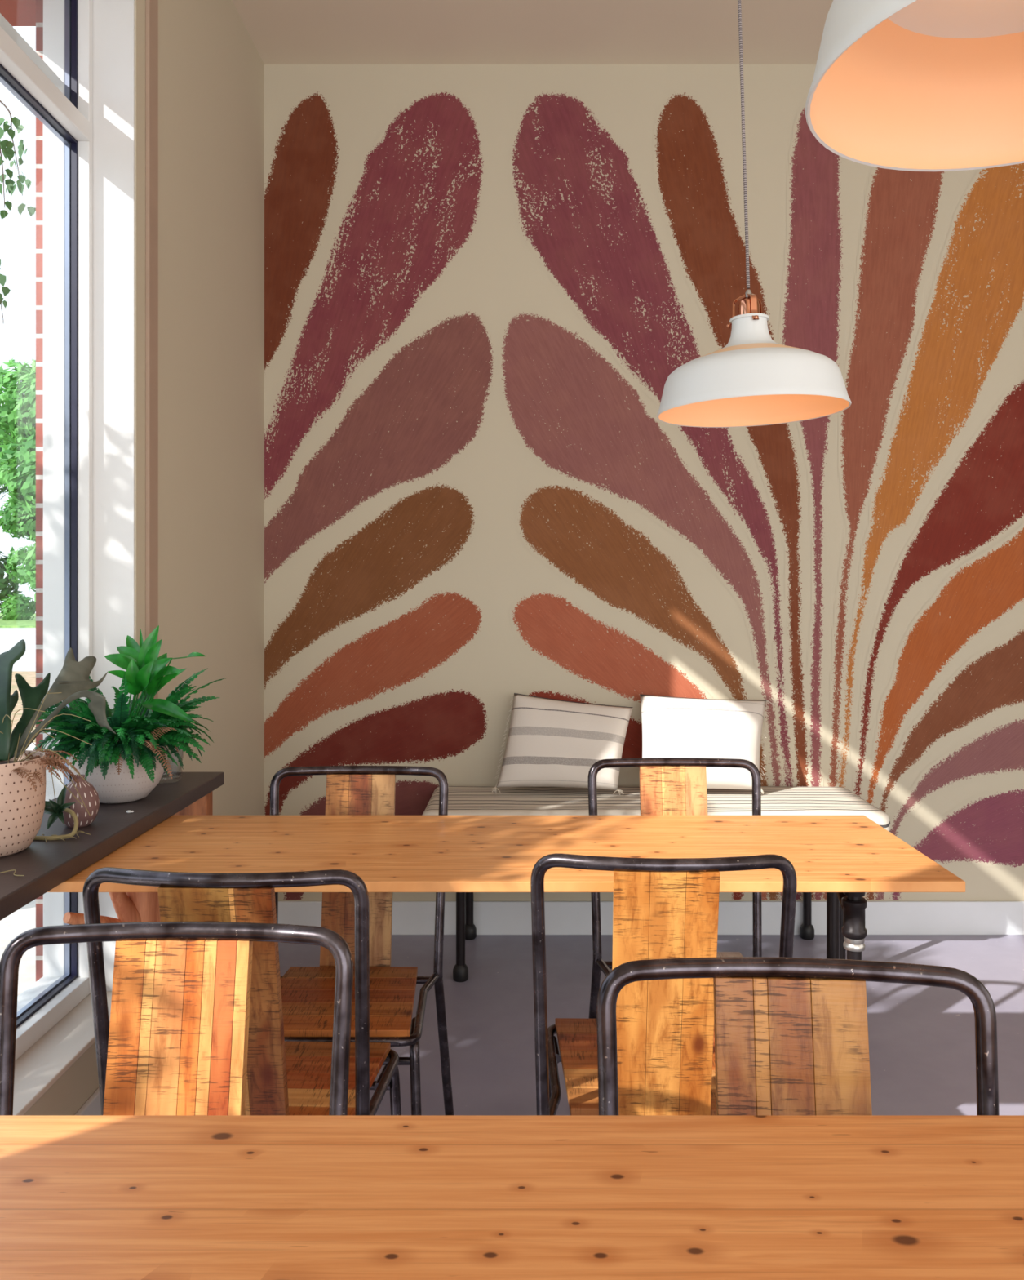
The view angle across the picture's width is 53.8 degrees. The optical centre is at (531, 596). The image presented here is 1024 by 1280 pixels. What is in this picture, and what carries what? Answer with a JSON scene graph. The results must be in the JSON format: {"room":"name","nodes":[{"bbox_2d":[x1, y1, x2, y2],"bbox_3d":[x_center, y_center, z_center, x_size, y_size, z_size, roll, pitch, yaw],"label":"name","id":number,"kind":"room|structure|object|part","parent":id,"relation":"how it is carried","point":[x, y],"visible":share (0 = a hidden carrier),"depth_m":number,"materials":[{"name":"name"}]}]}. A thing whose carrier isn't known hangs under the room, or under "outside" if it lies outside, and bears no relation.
{"room":"cafe","nodes":[
{"label":"cafe","id":0,"kind":"room"},
{"bbox_2d":[0,0,43,982],"bbox_3d":[-1.313,-0.360,0.515,0.213,3.520,7.030,0,0,0],"label":"wall","id":1,"kind":"structure","parent":0,"point":[16,12],"depth_m":2.57,"materials":[{"name":"red brick"}]},
{"bbox_2d":[0,750,46,857],"bbox_3d":[-1.005,0.384,1.860,0.200,0.173,0.200,0,0,0],"label":"pot","id":2,"kind":"object","parent":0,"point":[22,808],"depth_m":1.82,"materials":[{"name":"ceramic"}]},
{"bbox_2d":[67,737,168,804],"bbox_3d":[-0.955,0.395,2.335,0.216,0.150,0.216,0,0,0],"label":"plant pot","id":3,"kind":"object","parent":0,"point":[116,788],"depth_m":2.25,"materials":[{"name":"white ceramic"}]},
{"bbox_2d":[20,0,264,1115],"bbox_3d":[-1.109,-0.370,0.415,0.191,3.300,6.830,0,0,0],"label":"wall","id":4,"kind":"structure","parent":0,"point":[211,69],"depth_m":3.15,"materials":[{"name":"paint"}]},
{"bbox_2d":[0,0,93,1060],"bbox_3d":[-1.177,-0.365,1.417,0.118,2.750,2.332,0,0,0],"label":"window","id":5,"kind":"structure","parent":4,"relation":"in","point":[57,88],"depth_m":2.55,"materials":[{"name":"white paint"}]},
{"bbox_2d":[13,991,112,1115],"bbox_3d":[-1.063,1.017,1.420,0.123,0.014,2.338,0,0,0],"label":"trim","id":6,"kind":"structure","parent":4,"relation":"attached to","point":[50,1057],"depth_m":2.22,"materials":[{"name":"paint"}]},
{"bbox_2d":[75,1087,102,1115],"bbox_3d":[-1.007,1.214,0.407,0.014,0.132,6.815,0,0,0],"label":"baseboard","id":7,"kind":"structure","parent":4,"relation":"attached to","point":[92,1106],"depth_m":2.30,"materials":[{"name":"paint"}]},
{"bbox_2d":[93,0,134,991],"bbox_3d":[-1.111,-0.365,2.587,0.187,2.750,0.006,0,0,0],"label":"trim","id":8,"kind":"structure","parent":4,"relation":"attached to","point":[113,20],"depth_m":2.58,"materials":[{"name":"white paint"}]},
{"bbox_2d":[145,0,158,711],"bbox_3d":[-1.008,-0.434,2.688,0.011,3.169,0.075,0,0,0],"label":"trim","id":9,"kind":"structure","parent":4,"relation":"attached to","point":[151,6],"depth_m":2.66,"materials":[{"name":"paint"}]},
{"bbox_2d":[231,0,833,64],"bbox_3d":[1.120,-2.080,0.565,4.960,0.120,7.130,0,0,0],"label":"ceiling","id":10,"kind":"structure","parent":0,"point":[282,32],"depth_m":3.60,"materials":[{"name":"paint"}]},
{"bbox_2d":[657,0,851,427],"bbox_3d":[0.446,-1.187,2.038,0.383,1.642,0.383,0,0,17],"label":"pendant lamp","id":11,"kind":"object","parent":10,"relation":"hanging from","point":[755,380],"visible":1,"depth_m":1.97,"materials":[{"name":"white metal"}]},
{"bbox_3d":[0.417,-0.578,2.045,0.036,0.062,0.013,0,0,27],"label":"arm","id":12,"kind":"part","parent":11,"relation":"part of","materials":[{"name":"orange metal"}]},
{"bbox_3d":[0.415,-1.309,2.028,0.006,1.375,0.007,-2,1,0],"label":"cord","id":13,"kind":"part","parent":11,"relation":"part of","materials":[{"name":"black plastic"}]},
{"bbox_3d":[0.441,-0.578,2.012,0.013,0.062,0.037,0,0,-9],"label":"arm","id":14,"kind":"part","parent":11,"relation":"part of","materials":[{"name":"orange metal"}]},
{"bbox_3d":[0.443,-0.466,2.037,0.383,0.189,0.383,-2,1,0],"label":"lamp shade","id":15,"kind":"part","parent":11,"relation":"part of","materials":[{"name":"white metal"}]},
{"bbox_3d":[0.458,-0.579,2.050,0.039,0.060,0.012,0,0,-35],"label":"arm","id":16,"kind":"part","parent":11,"relation":"part of","materials":[{"name":"orange metal"}]},
{"bbox_2d":[805,0,1023,171],"bbox_3d":[0.418,-1.209,0.810,0.383,1.598,0.383,0,0,17],"label":"pendant lamp","id":17,"kind":"object","parent":10,"relation":"hanging from","point":[900,85],"visible":1,"depth_m":0.96,"materials":[{"name":"white metal"}]},
{"bbox_2d":[264,64,1023,901],"bbox_3d":[1.115,-0.370,3.930,4.770,3.300,0.200,0,0,0],"label":"wall","id":18,"kind":"structure","parent":0,"point":[496,275],"depth_m":3.83,"materials":[{"name":"paint"}]},
{"bbox_2d":[264,89,1023,899],"bbox_3d":[0.692,-0.410,3.829,3.409,3.120,0.001,0,0,0],"label":"mural","id":19,"kind":"object","parent":18,"relation":"attached to","point":[414,204],"visible":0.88,"depth_m":3.83,"materials":[{"name":"paint"}]},
{"bbox_2d":[278,901,1023,934],"bbox_3d":[1.243,1.217,3.823,4.514,0.126,0.014,0,0,0],"label":"baseboard","id":20,"kind":"structure","parent":18,"relation":"attached to","point":[409,917],"depth_m":3.82,"materials":[{"name":"paint"}]},
{"bbox_2d":[278,934,1023,1115],"bbox_3d":[1.120,1.340,0.565,4.960,0.120,7.130,0,0,0],"label":"floor","id":21,"kind":"structure","parent":0,"point":[922,1038],"depth_m":3.08,"materials":[{"name":"concrete"}]},
{"bbox_2d":[62,892,160,924],"bbox_3d":[-0.825,0.907,2.051,0.134,0.755,0.232,0,0,8],"label":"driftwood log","id":22,"kind":"object","parent":21,"relation":"on","point":[129,907],"visible":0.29,"depth_m":2.04,"materials":[{"name":"brown wood"}]},
{"bbox_2d":[0,772,224,920],"bbox_3d":[-0.969,0.875,1.555,0.289,0.810,2.310,0,0,0],"label":"shelf","id":23,"kind":"object","parent":21,"relation":"on","point":[44,865],"visible":0.38,"depth_m":2.01,"materials":[{"name":"wood"}]},
{"bbox_2d":[0,639,116,857],"bbox_3d":[-0.968,0.277,1.954,0.316,0.386,0.407,0,0,-13],"label":"fern","id":24,"kind":"object","parent":23,"relation":"on","point":[23,775],"visible":1,"depth_m":1.87,"materials":[{"name":"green plant"}]},
{"bbox_2d":[34,784,90,842],"bbox_3d":[-0.925,0.423,1.971,0.105,0.095,0.090,0,0,34],"label":"plant cutting","id":25,"kind":"object","parent":23,"relation":"on","point":[54,808],"visible":0.97,"depth_m":1.97,"materials":[{"name":"green plant"}]},
{"bbox_3d":[-0.913,0.443,1.961,0.075,0.055,0.094,0,0,40],"label":"stem","id":26,"kind":"part","parent":25,"relation":"part of","materials":[{"name":"yellow plant"}]},
{"bbox_2d":[62,773,99,827],"bbox_3d":[-0.930,0.418,2.072,0.081,0.103,0.081,0,0,0],"label":"bud vase","id":27,"kind":"object","parent":23,"relation":"on","point":[89,794],"visible":0.62,"depth_m":2.05,"materials":[{"name":"ceramic"}]},
{"bbox_2d":[21,625,225,804],"bbox_3d":[-0.912,0.268,2.284,0.402,0.404,0.349,0,0,0],"label":"potted fern","id":28,"kind":"object","parent":23,"relation":"on","point":[126,766],"visible":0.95,"depth_m":2.26,"materials":[{"name":"green plant"}]},
{"bbox_3d":[-0.925,0.892,2.660,0.060,0.776,0.040,0,0,0],"label":"support post","id":29,"kind":"part","parent":23,"relation":"part of","materials":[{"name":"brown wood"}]},
{"bbox_3d":[-0.867,0.892,2.645,0.050,0.776,0.050,0,0,0],"label":"support post","id":30,"kind":"part","parent":23,"relation":"part of","materials":[{"name":"brown wood"}]},
{"bbox_2d":[0,921,353,1115],"bbox_3d":[-0.421,0.840,1.005,0.452,0.887,0.496,0,0,0],"label":"dining chair","id":31,"kind":"object","parent":21,"relation":"on","point":[180,1015],"visible":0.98,"depth_m":1.20,"materials":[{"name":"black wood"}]},
{"bbox_3d":[-0.421,0.639,1.186,0.162,0.446,0.102,0,0,0],"label":"backrest","id":32,"kind":"part","parent":31,"relation":"part of","materials":[{"name":"brown wood"}]},
{"bbox_2d":[82,866,401,1115],"bbox_3d":[-0.440,0.838,1.669,0.454,0.891,0.498,0,0,2],"label":"dining chair","id":33,"kind":"object","parent":21,"relation":"on","point":[284,1077],"visible":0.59,"depth_m":1.47,"materials":[{"name":"black wood"}]},
{"bbox_3d":[-0.446,0.636,1.482,0.162,0.448,0.113,0,0,2],"label":"backrest","id":34,"kind":"part","parent":33,"relation":"part of","materials":[{"name":"brown wood"}]},
{"bbox_3d":[-0.438,0.842,1.717,0.339,0.018,0.350,0,0,2],"label":"seat","id":35,"kind":"part","parent":33,"relation":"part of","materials":[{"name":"brown wood"}]},
{"bbox_3d":[-0.438,0.859,1.718,0.391,0.027,0.372,0,0,2],"label":"seat frame","id":36,"kind":"part","parent":33,"relation":"part of","materials":[{"name":"black metal"}]},
{"bbox_3d":[-0.257,1.060,1.842,0.029,0.417,0.139,0,0,13],"label":"leg","id":37,"kind":"part","parent":33,"relation":"part of","materials":[{"name":"black metal"}]},
{"bbox_2d":[270,765,453,1115],"bbox_3d":[-0.403,0.842,2.171,0.450,0.883,0.494,0,0,0],"label":"dining chair","id":38,"kind":"object","parent":21,"relation":"on","point":[308,993],"visible":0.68,"depth_m":2.31,"materials":[{"name":"black wood"}]},
{"bbox_3d":[-0.403,0.846,2.123,0.336,0.018,0.347,0,0,0],"label":"seat","id":39,"kind":"part","parent":38,"relation":"part of","materials":[{"name":"brown wood"}]},
{"bbox_3d":[-0.403,0.642,2.351,0.161,0.444,0.102,0,0,0],"label":"backrest","id":40,"kind":"part","parent":38,"relation":"part of","materials":[{"name":"brown wood"}]},
{"bbox_3d":[-0.403,0.863,2.122,0.387,0.026,0.369,0,0,0],"label":"seat frame","id":41,"kind":"part","parent":38,"relation":"part of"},
{"bbox_3d":[-0.228,1.062,1.993,0.029,0.413,0.138,0,0,-11],"label":"leg","id":42,"kind":"part","parent":38,"relation":"part of","materials":[{"name":"black metal"}]},
{"bbox_2d":[47,815,965,959],"bbox_3d":[-0.102,0.892,2.061,1.746,0.775,0.544,0,0,0],"label":"dining table","id":43,"kind":"object","parent":21,"relation":"on","point":[846,858],"visible":0.6,"depth_m":2.02,"materials":[{"name":"brown wood"}]},
{"bbox_3d":[0.665,0.892,2.225,0.027,0.736,0.027,0,0,0],"label":"leg","id":44,"kind":"part","parent":43,"relation":"part of","materials":[{"name":"black metal"}]},
{"bbox_3d":[0.600,0.892,1.875,0.027,0.736,0.027,0,0,0],"label":"leg","id":45,"kind":"part","parent":43,"relation":"part of","materials":[{"name":"black metal"}]},
{"bbox_2d":[0,1115,1023,1279],"bbox_3d":[0.125,0.892,0.692,1.850,0.775,0.584,0,0,0],"label":"dining table","id":46,"kind":"object","parent":21,"relation":"on","point":[82,1197],"visible":1,"depth_m":0.85,"materials":[{"name":"brown wood"}]},
{"bbox_2d":[422,786,890,982],"bbox_3d":[0.410,0.993,3.561,1.551,0.574,0.501,0,0,0],"label":"bench","id":47,"kind":"object","parent":21,"relation":"on","point":[462,800],"visible":0.48,"depth_m":3.47,"materials":[{"name":"fabric"}]},
{"bbox_3d":[-0.236,1.051,3.372,0.030,0.398,0.031,0,0,0],"label":"leg","id":48,"kind":"part","parent":47,"relation":"part of","materials":[{"name":"black metal"}]},
{"bbox_3d":[-0.232,1.051,3.785,0.030,0.398,0.031,0,0,0],"label":"leg","id":49,"kind":"part","parent":47,"relation":"part of","materials":[{"name":"black metal"}]},
{"bbox_2d":[492,693,633,795],"bbox_3d":[0.118,0.533,3.670,0.521,0.347,0.199,0,0,0],"label":"throw pillow","id":50,"kind":"object","parent":47,"relation":"on","point":[551,743],"visible":0.98,"depth_m":3.63,"materials":[{"name":"fabric"}]},
{"bbox_3d":[0.157,0.387,3.759,0.442,0.055,0.002,0,0,1],"label":"seam cord","id":51,"kind":"part","parent":50,"relation":"part of","materials":[{"name":"fabric"}]},
{"bbox_2d":[422,786,890,831],"bbox_3d":[0.410,0.765,3.559,1.551,0.119,0.498,0,0,0],"label":"cushion","id":52,"kind":"object","parent":47,"relation":"on","point":[462,800],"depth_m":3.48,"materials":[{"name":"fabric"}]},
{"bbox_2d":[640,693,773,794],"bbox_3d":[0.642,0.535,3.660,0.523,0.344,0.215,0,0,0],"label":"throw pillow","id":53,"kind":"object","parent":47,"relation":"on","point":[674,726],"visible":0.77,"depth_m":3.63,"materials":[{"name":"fabric"}]},
{"bbox_3d":[0.641,0.376,3.759,0.473,0.026,0.002,0,0,-1],"label":"seam cord","id":54,"kind":"part","parent":53,"relation":"part of","materials":[{"name":"fabric"}]},
{"bbox_3d":[1.035,1.051,3.785,0.030,0.398,0.031,0,0,0],"label":"leg","id":55,"kind":"part","parent":47,"relation":"part of","materials":[{"name":"black metal"}]},
{"bbox_3d":[1.035,1.051,3.372,0.030,0.398,0.031,0,0,0],"label":"leg","id":56,"kind":"part","parent":47,"relation":"part of","materials":[{"name":"black metal"}]},
{"bbox_2d":[530,853,796,1115],"bbox_3d":[0.211,0.842,1.782,0.450,0.883,0.495,0,0,1],"label":"dining chair","id":57,"kind":"object","parent":21,"relation":"on","point":[663,908],"visible":0.58,"depth_m":1.59,"materials":[{"name":"black wood"}]},
{"bbox_3d":[0.212,0.863,1.831,0.387,0.026,0.369,0,0,1],"label":"seat frame","id":58,"kind":"part","parent":57,"relation":"part of","materials":[{"name":"black metal"}]},
{"bbox_3d":[0.039,1.062,1.963,0.029,0.413,0.138,0,0,-10],"label":"leg","id":59,"kind":"part","parent":57,"relation":"part of","materials":[{"name":"black metal"}]},
{"bbox_3d":[0.212,0.846,1.830,0.336,0.018,0.347,0,0,1],"label":"seat","id":60,"kind":"part","parent":57,"relation":"part of","materials":[{"name":"brown wood"}]},
{"bbox_3d":[0.208,0.642,1.595,0.161,0.444,0.116,0,0,1],"label":"backrest","id":61,"kind":"part","parent":57,"relation":"part of","materials":[{"name":"brown wood"}]},
{"bbox_2d":[587,757,762,1018],"bbox_3d":[0.347,0.840,2.258,0.452,0.887,0.496,0,0,0],"label":"dining chair","id":62,"kind":"object","parent":21,"relation":"on","point":[669,786],"visible":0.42,"depth_m":2.46,"materials":[{"name":"black wood"}]},
{"bbox_3d":[0.347,0.861,2.209,0.389,0.027,0.371,0,0,0],"label":"seat frame","id":63,"kind":"part","parent":62,"relation":"part of","materials":[{"name":"black metal"}]},
{"bbox_3d":[0.347,0.639,2.439,0.162,0.446,0.102,0,0,0],"label":"backrest","id":64,"kind":"part","parent":62,"relation":"part of","materials":[{"name":"brown wood"}]},
{"bbox_3d":[0.347,0.844,2.210,0.337,0.018,0.349,0,0,0],"label":"seat","id":65,"kind":"part","parent":62,"relation":"part of","materials":[{"name":"brown wood"}]},
{"bbox_2d":[596,956,999,1115],"bbox_3d":[0.269,0.840,0.883,0.452,0.887,0.496,0,0,3],"label":"dining chair","id":66,"kind":"object","parent":21,"relation":"on","point":[792,1033],"visible":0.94,"depth_m":1.08,"materials":[{"name":"black wood"}]},
{"bbox_3d":[0.279,0.639,1.064,0.162,0.446,0.102,0,0,3],"label":"backrest","id":67,"kind":"part","parent":66,"relation":"part of","materials":[{"name":"brown wood"}]},
{"label":"outside","id":68,"kind":"structure","parent":0,"visible":0},
{"bbox_2d":[0,613,35,627],"bbox_3d":[-30.000,1.295,58.500,120.000,0.150,33.000,0,0,0],"label":"lawn","id":69,"kind":"structure","parent":68,"point":[3,624],"depth_m":46.28,"materials":[{"name":"green plant"}]},
{"bbox_2d":[0,417,22,617],"bbox_3d":[-33.417,-6.093,56.168,9.840,15.424,9.382,0,0,0],"label":"tree","id":70,"kind":"object","parent":69,"relation":"on","point":[6,588],"visible":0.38,"depth_m":57.20,"materials":[{"name":"green plant"}]},
{"bbox_2d":[0,356,35,601],"bbox_3d":[-21.562,-5.036,47.139,8.213,12.648,7.286,0,0,0],"label":"tree","id":71,"kind":"object","parent":69,"relation":"on","point":[18,420],"visible":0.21,"depth_m":45.05,"materials":[{"name":"green plant"}]},
{"bbox_2d":[0,495,35,620],"bbox_3d":[-25.547,-2.369,52.673,4.098,7.969,4.109,0,0,0],"label":"tree","id":72,"kind":"object","parent":69,"relation":"on","point":[20,523],"visible":0.21,"depth_m":51.60,"materials":[{"name":"green plant"}]},
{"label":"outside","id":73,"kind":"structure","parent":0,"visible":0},
{"bbox_2d":[0,627,35,671],"bbox_3d":[-25.000,1.375,29.750,70.000,0.150,24.500,0,0,0],"label":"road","id":74,"kind":"structure","parent":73,"point":[9,637],"depth_m":27.91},
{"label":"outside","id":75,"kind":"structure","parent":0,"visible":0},
{"bbox_2d":[0,742,35,995],"bbox_3d":[-3.640,1.375,3.000,4.720,0.150,12.000,0,0,0],"label":"paving","id":76,"kind":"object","parent":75,"point":[24,919],"depth_m":3.90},
{"bbox_2d":[0,99,35,323],"bbox_3d":[-2.882,-0.900,3.946,2.323,4.402,1.255,0,0,0],"label":"birch tree","id":77,"kind":"object","parent":76,"relation":"on","point":[8,152],"visible":1,"depth_m":3.47,"materials":[{"name":"green plant"}]},
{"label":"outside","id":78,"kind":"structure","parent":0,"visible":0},
{"bbox_2d":[10,671,35,742],"bbox_3d":[-6.640,1.365,13.250,10.720,0.150,8.500,0,0,0],"label":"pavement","id":79,"kind":"structure","parent":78,"point":[29,676],"depth_m":14.17,"materials":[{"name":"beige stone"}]}
]}

